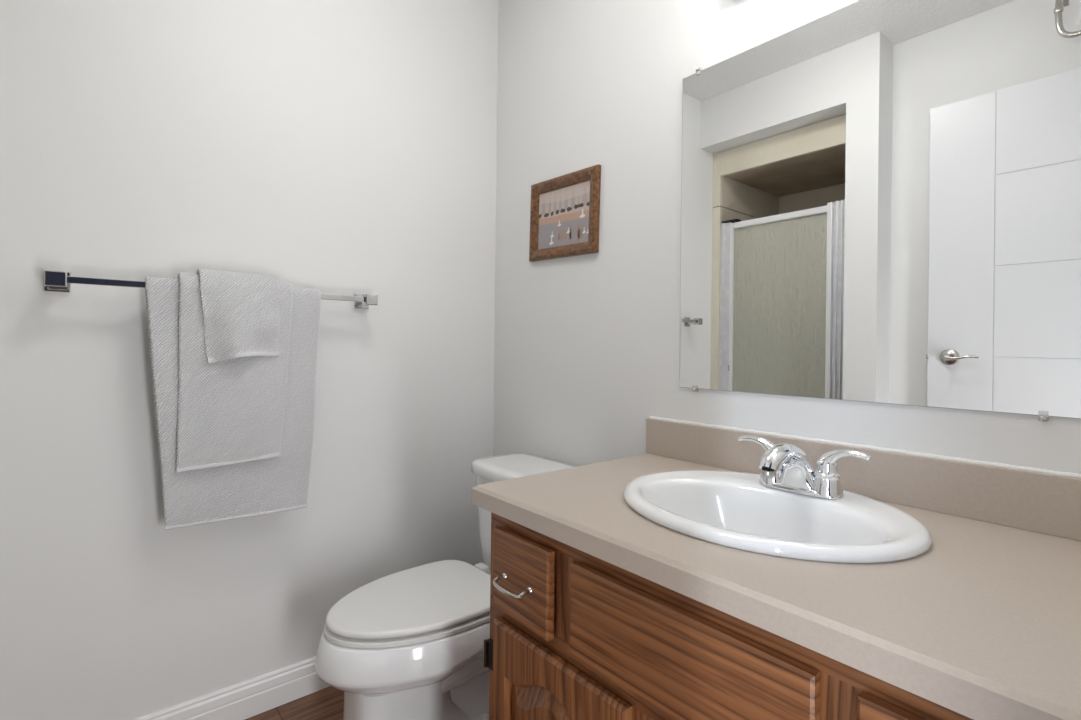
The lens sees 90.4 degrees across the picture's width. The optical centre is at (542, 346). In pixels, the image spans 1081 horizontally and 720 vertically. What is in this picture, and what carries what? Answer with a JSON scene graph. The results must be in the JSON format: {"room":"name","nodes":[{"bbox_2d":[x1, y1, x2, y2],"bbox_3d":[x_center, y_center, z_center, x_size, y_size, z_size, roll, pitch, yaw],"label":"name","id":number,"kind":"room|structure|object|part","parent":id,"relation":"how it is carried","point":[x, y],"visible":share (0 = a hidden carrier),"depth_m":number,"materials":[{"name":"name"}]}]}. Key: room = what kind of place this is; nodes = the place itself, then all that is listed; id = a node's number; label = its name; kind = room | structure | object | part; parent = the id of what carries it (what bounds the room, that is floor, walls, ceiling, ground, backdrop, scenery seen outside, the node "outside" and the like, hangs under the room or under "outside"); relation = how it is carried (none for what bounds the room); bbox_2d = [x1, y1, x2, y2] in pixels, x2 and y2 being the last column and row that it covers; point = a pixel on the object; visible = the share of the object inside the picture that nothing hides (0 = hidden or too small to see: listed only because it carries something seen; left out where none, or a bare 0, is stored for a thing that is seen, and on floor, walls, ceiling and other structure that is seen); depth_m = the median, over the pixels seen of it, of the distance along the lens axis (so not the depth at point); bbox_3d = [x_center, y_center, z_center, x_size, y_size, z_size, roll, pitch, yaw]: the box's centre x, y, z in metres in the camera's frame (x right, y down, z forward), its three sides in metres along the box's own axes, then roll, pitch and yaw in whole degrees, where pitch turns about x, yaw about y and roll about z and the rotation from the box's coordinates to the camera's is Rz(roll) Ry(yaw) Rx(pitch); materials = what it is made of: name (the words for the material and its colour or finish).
{"room":"bathroom","nodes":[
{"label":"bathroom","id":0,"kind":"room"},
{"bbox_2d":[0,0,497,719],"bbox_3d":[-1.058,-0.154,1.371,2.400,2.376,0.100,1,0,-40],"label":"wall","id":1,"kind":"structure","parent":0,"point":[334,147],"depth_m":1.46,"materials":[{"name":"white paint"}]},
{"bbox_2d":[44,270,377,308],"bbox_3d":[-0.825,-0.146,1.444,0.763,0.048,0.087,1,0,-40],"label":"towel bar","id":2,"kind":"object","parent":1,"relation":"attached to","point":[54,281],"visible":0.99,"depth_m":1.25,"materials":[{"name":"silver metal"}]},
{"bbox_3d":[-1.125,-0.150,1.243,0.046,0.048,0.009,1,0,-40],"label":"wall plate","id":3,"kind":"part","parent":2,"relation":"part of","materials":[{"name":"silver metal"}]},
{"bbox_3d":[-0.806,-0.146,1.425,0.688,0.016,0.016,1,0,-40],"label":"rail","id":4,"kind":"part","parent":2,"relation":"part of","materials":[{"name":"silver metal"}]},
{"bbox_2d":[145,276,320,529],"bbox_3d":[-0.804,0.144,1.421,0.406,0.622,0.055,1,0,-40],"label":"bath towel","id":5,"kind":"object","parent":2,"relation":"hanging from","point":[281,483],"visible":0.55,"depth_m":1.40,"materials":[{"name":"white fabric"}]},
{"bbox_2d":[176,272,292,472],"bbox_3d":[-0.807,0.064,1.414,0.262,0.495,0.094,1,0,-40],"label":"hand towel","id":6,"kind":"object","parent":2,"relation":"hanging from","point":[230,412],"visible":0.74,"depth_m":1.36,"materials":[{"name":"white fabric"}]},
{"bbox_2d":[196,269,279,363],"bbox_3d":[-0.801,-0.076,1.413,0.182,0.241,0.126,1,0,-40],"label":"washcloth","id":7,"kind":"object","parent":2,"relation":"hanging from","point":[240,310],"visible":0.95,"depth_m":1.37,"materials":[{"name":"white fabric"}]},
{"bbox_3d":[-0.575,-0.143,1.704,0.046,0.048,0.009,1,0,-40],"label":"wall plate","id":8,"kind":"part","parent":2,"relation":"part of","materials":[{"name":"silver metal"}]},
{"bbox_2d":[135,656,329,719],"bbox_3d":[-0.751,0.988,1.564,1.460,0.098,0.015,1,0,-40],"label":"baseboard","id":9,"kind":"structure","parent":1,"relation":"attached to","point":[249,698],"depth_m":1.50,"materials":[{"name":"white wood"}]},
{"bbox_2d":[245,686,343,719],"bbox_3d":[-0.390,1.071,-0.145,3.300,0.060,3.300,1,0,-40],"label":"floor","id":10,"kind":"structure","parent":0,"point":[327,703],"depth_m":1.54,"materials":[{"name":"brown wood"}]},
{"bbox_2d":[315,453,576,719],"bbox_3d":[-0.246,0.707,1.498,0.740,0.688,0.382,1,0,-40],"label":"toilet","id":11,"kind":"object","parent":10,"relation":"on","point":[408,644],"visible":0.65,"depth_m":1.33,"materials":[{"name":"white ceramic"}]},
{"bbox_3d":[-0.330,0.691,1.430,0.482,0.013,0.353,1,0,-40],"label":"seat","id":12,"kind":"part","parent":11,"relation":"part of","materials":[{"name":"white plastic"}]},
{"bbox_3d":[-0.337,0.673,1.424,0.458,0.023,0.349,1,0,-40],"label":"seat lid","id":13,"kind":"part","parent":11,"relation":"part of","materials":[{"name":"white plastic"}]},
{"bbox_3d":[-0.042,0.558,1.670,0.196,0.304,0.380,1,0,-40],"label":"tank","id":14,"kind":"part","parent":11,"relation":"part of","materials":[{"name":"white ceramic"}]},
{"bbox_3d":[-0.048,0.385,1.652,0.244,0.041,0.368,1,0,-40],"label":"tank lid","id":15,"kind":"part","parent":11,"relation":"part of","materials":[{"name":"white ceramic"}]},
{"bbox_2d":[484,512,972,719],"bbox_3d":[0.404,0.690,0.855,0.601,0.722,1.010,1,0,-40],"label":"vanity cabinet","id":16,"kind":"object","parent":10,"relation":"on","point":[575,634],"visible":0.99,"depth_m":0.78,"materials":[{"name":"brown wood"}]},
{"bbox_3d":[-0.060,0.435,0.971,0.033,0.017,0.089,1,0,-40],"label":"drawer pull","id":17,"kind":"part","parent":16,"relation":"part of","materials":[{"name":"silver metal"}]},
{"bbox_3d":[-0.036,0.429,0.985,0.022,0.152,0.163,1,0,-40],"label":"drawer","id":18,"kind":"part","parent":16,"relation":"part of","materials":[{"name":"brown wood"}]},
{"bbox_3d":[0.017,0.744,0.919,0.017,0.311,0.246,1,0,-40],"label":"raised panel","id":19,"kind":"part","parent":16,"relation":"part of","materials":[{"name":"brown wood"}]},
{"bbox_3d":[0.016,0.738,0.918,0.022,0.417,0.340,1,0,-40],"label":"cabinet door","id":20,"kind":"part","parent":16,"relation":"part of","materials":[{"name":"brown wood"}]},
{"bbox_3d":[0.175,0.431,0.733,0.022,0.152,0.387,1,0,-40],"label":"false drawer","id":21,"kind":"part","parent":16,"relation":"part of","materials":[{"name":"brown wood"}]},
{"bbox_2d":[471,416,1080,719],"bbox_3d":[0.411,0.259,0.878,0.574,0.137,1.051,1,0,-40],"label":"countertop","id":22,"kind":"structure","parent":16,"relation":"on","point":[984,623],"depth_m":0.71,"materials":[{"name":"beige laminate"}]},
{"bbox_2d":[624,470,931,562],"bbox_3d":[0.381,0.354,0.951,0.426,0.165,0.504,1,0,-40],"label":"sink","id":23,"kind":"object","parent":22,"relation":"in","point":[725,508],"visible":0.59,"depth_m":0.96,"materials":[{"name":"white ceramic"}]},
{"bbox_2d":[738,435,871,499],"bbox_3d":[0.485,0.228,1.029,0.191,0.096,0.191,1,0,3],"label":"faucet","id":24,"kind":"object","parent":22,"relation":"on","point":[784,466],"visible":1,"depth_m":0.98,"materials":[{"name":"silver metal"}]},
{"bbox_3d":[0.443,0.207,1.091,0.030,0.045,0.092,1,0,-40],"label":"lever","id":25,"kind":"part","parent":24,"relation":"part of","materials":[{"name":"silver metal"}]},
{"bbox_3d":[0.461,0.237,1.070,0.053,0.068,0.053,1,0,-40],"label":"handle","id":26,"kind":"part","parent":24,"relation":"part of","materials":[{"name":"silver metal"}]},
{"bbox_3d":[0.454,0.226,0.998,0.166,0.092,0.088,1,0,-40],"label":"spout","id":27,"kind":"part","parent":24,"relation":"part of","materials":[{"name":"silver metal"}]},
{"bbox_3d":[0.493,0.271,1.031,0.054,0.010,0.155,1,0,-40],"label":"plate","id":28,"kind":"part","parent":24,"relation":"part of","materials":[{"name":"silver metal"}]},
{"bbox_3d":[0.526,0.238,0.992,0.053,0.068,0.053,1,0,-40],"label":"handle","id":29,"kind":"part","parent":24,"relation":"part of","materials":[{"name":"silver metal"}]},
{"bbox_3d":[0.544,0.208,0.971,0.030,0.045,0.092,1,0,-40],"label":"lever","id":30,"kind":"part","parent":24,"relation":"part of","materials":[{"name":"silver metal"}]},
{"bbox_3d":[0.379,0.433,0.489,0.022,0.152,0.165,1,0,-40],"label":"drawer","id":31,"kind":"part","parent":16,"relation":"part of","materials":[{"name":"brown wood"}]},
{"bbox_2d":[493,0,1080,473],"bbox_3d":[0.466,-0.137,1.342,0.100,2.376,1.900,1,0,-40],"label":"wall","id":32,"kind":"structure","parent":0,"point":[586,346],"depth_m":1.55,"materials":[{"name":"white paint"}]},
{"bbox_2d":[529,164,600,261],"bbox_3d":[0.062,-0.419,1.734,0.020,0.262,0.320,1,1,-40],"label":"framed picture","id":33,"kind":"object","parent":32,"relation":"attached to","point":[564,209],"visible":1,"depth_m":1.72,"materials":[{"name":"brown wood"}]},
{"bbox_2d":[538,180,589,249],"bbox_3d":[0.066,-0.419,1.736,0.001,0.190,0.255,1,1,-40],"label":"print","id":34,"kind":"object","parent":33,"relation":"attached to","point":[563,206],"depth_m":1.73,"materials":[{"name":"multicoloured paper"}]},
{"bbox_2d":[646,418,1080,540],"bbox_3d":[0.623,0.247,1.055,0.018,0.094,1.051,1,0,-40],"label":"backsplash","id":35,"kind":"structure","parent":32,"relation":"attached to","point":[1049,504],"depth_m":0.96,"materials":[{"name":"beige laminate"}]},
{"bbox_2d":[679,0,1080,420],"bbox_3d":[0.658,-0.289,1.028,0.011,0.815,0.938,1,0,-40],"label":"wall mirror","id":36,"kind":"object","parent":32,"relation":"attached to","point":[881,199],"visible":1,"depth_m":1.02,"materials":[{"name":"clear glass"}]}
]}

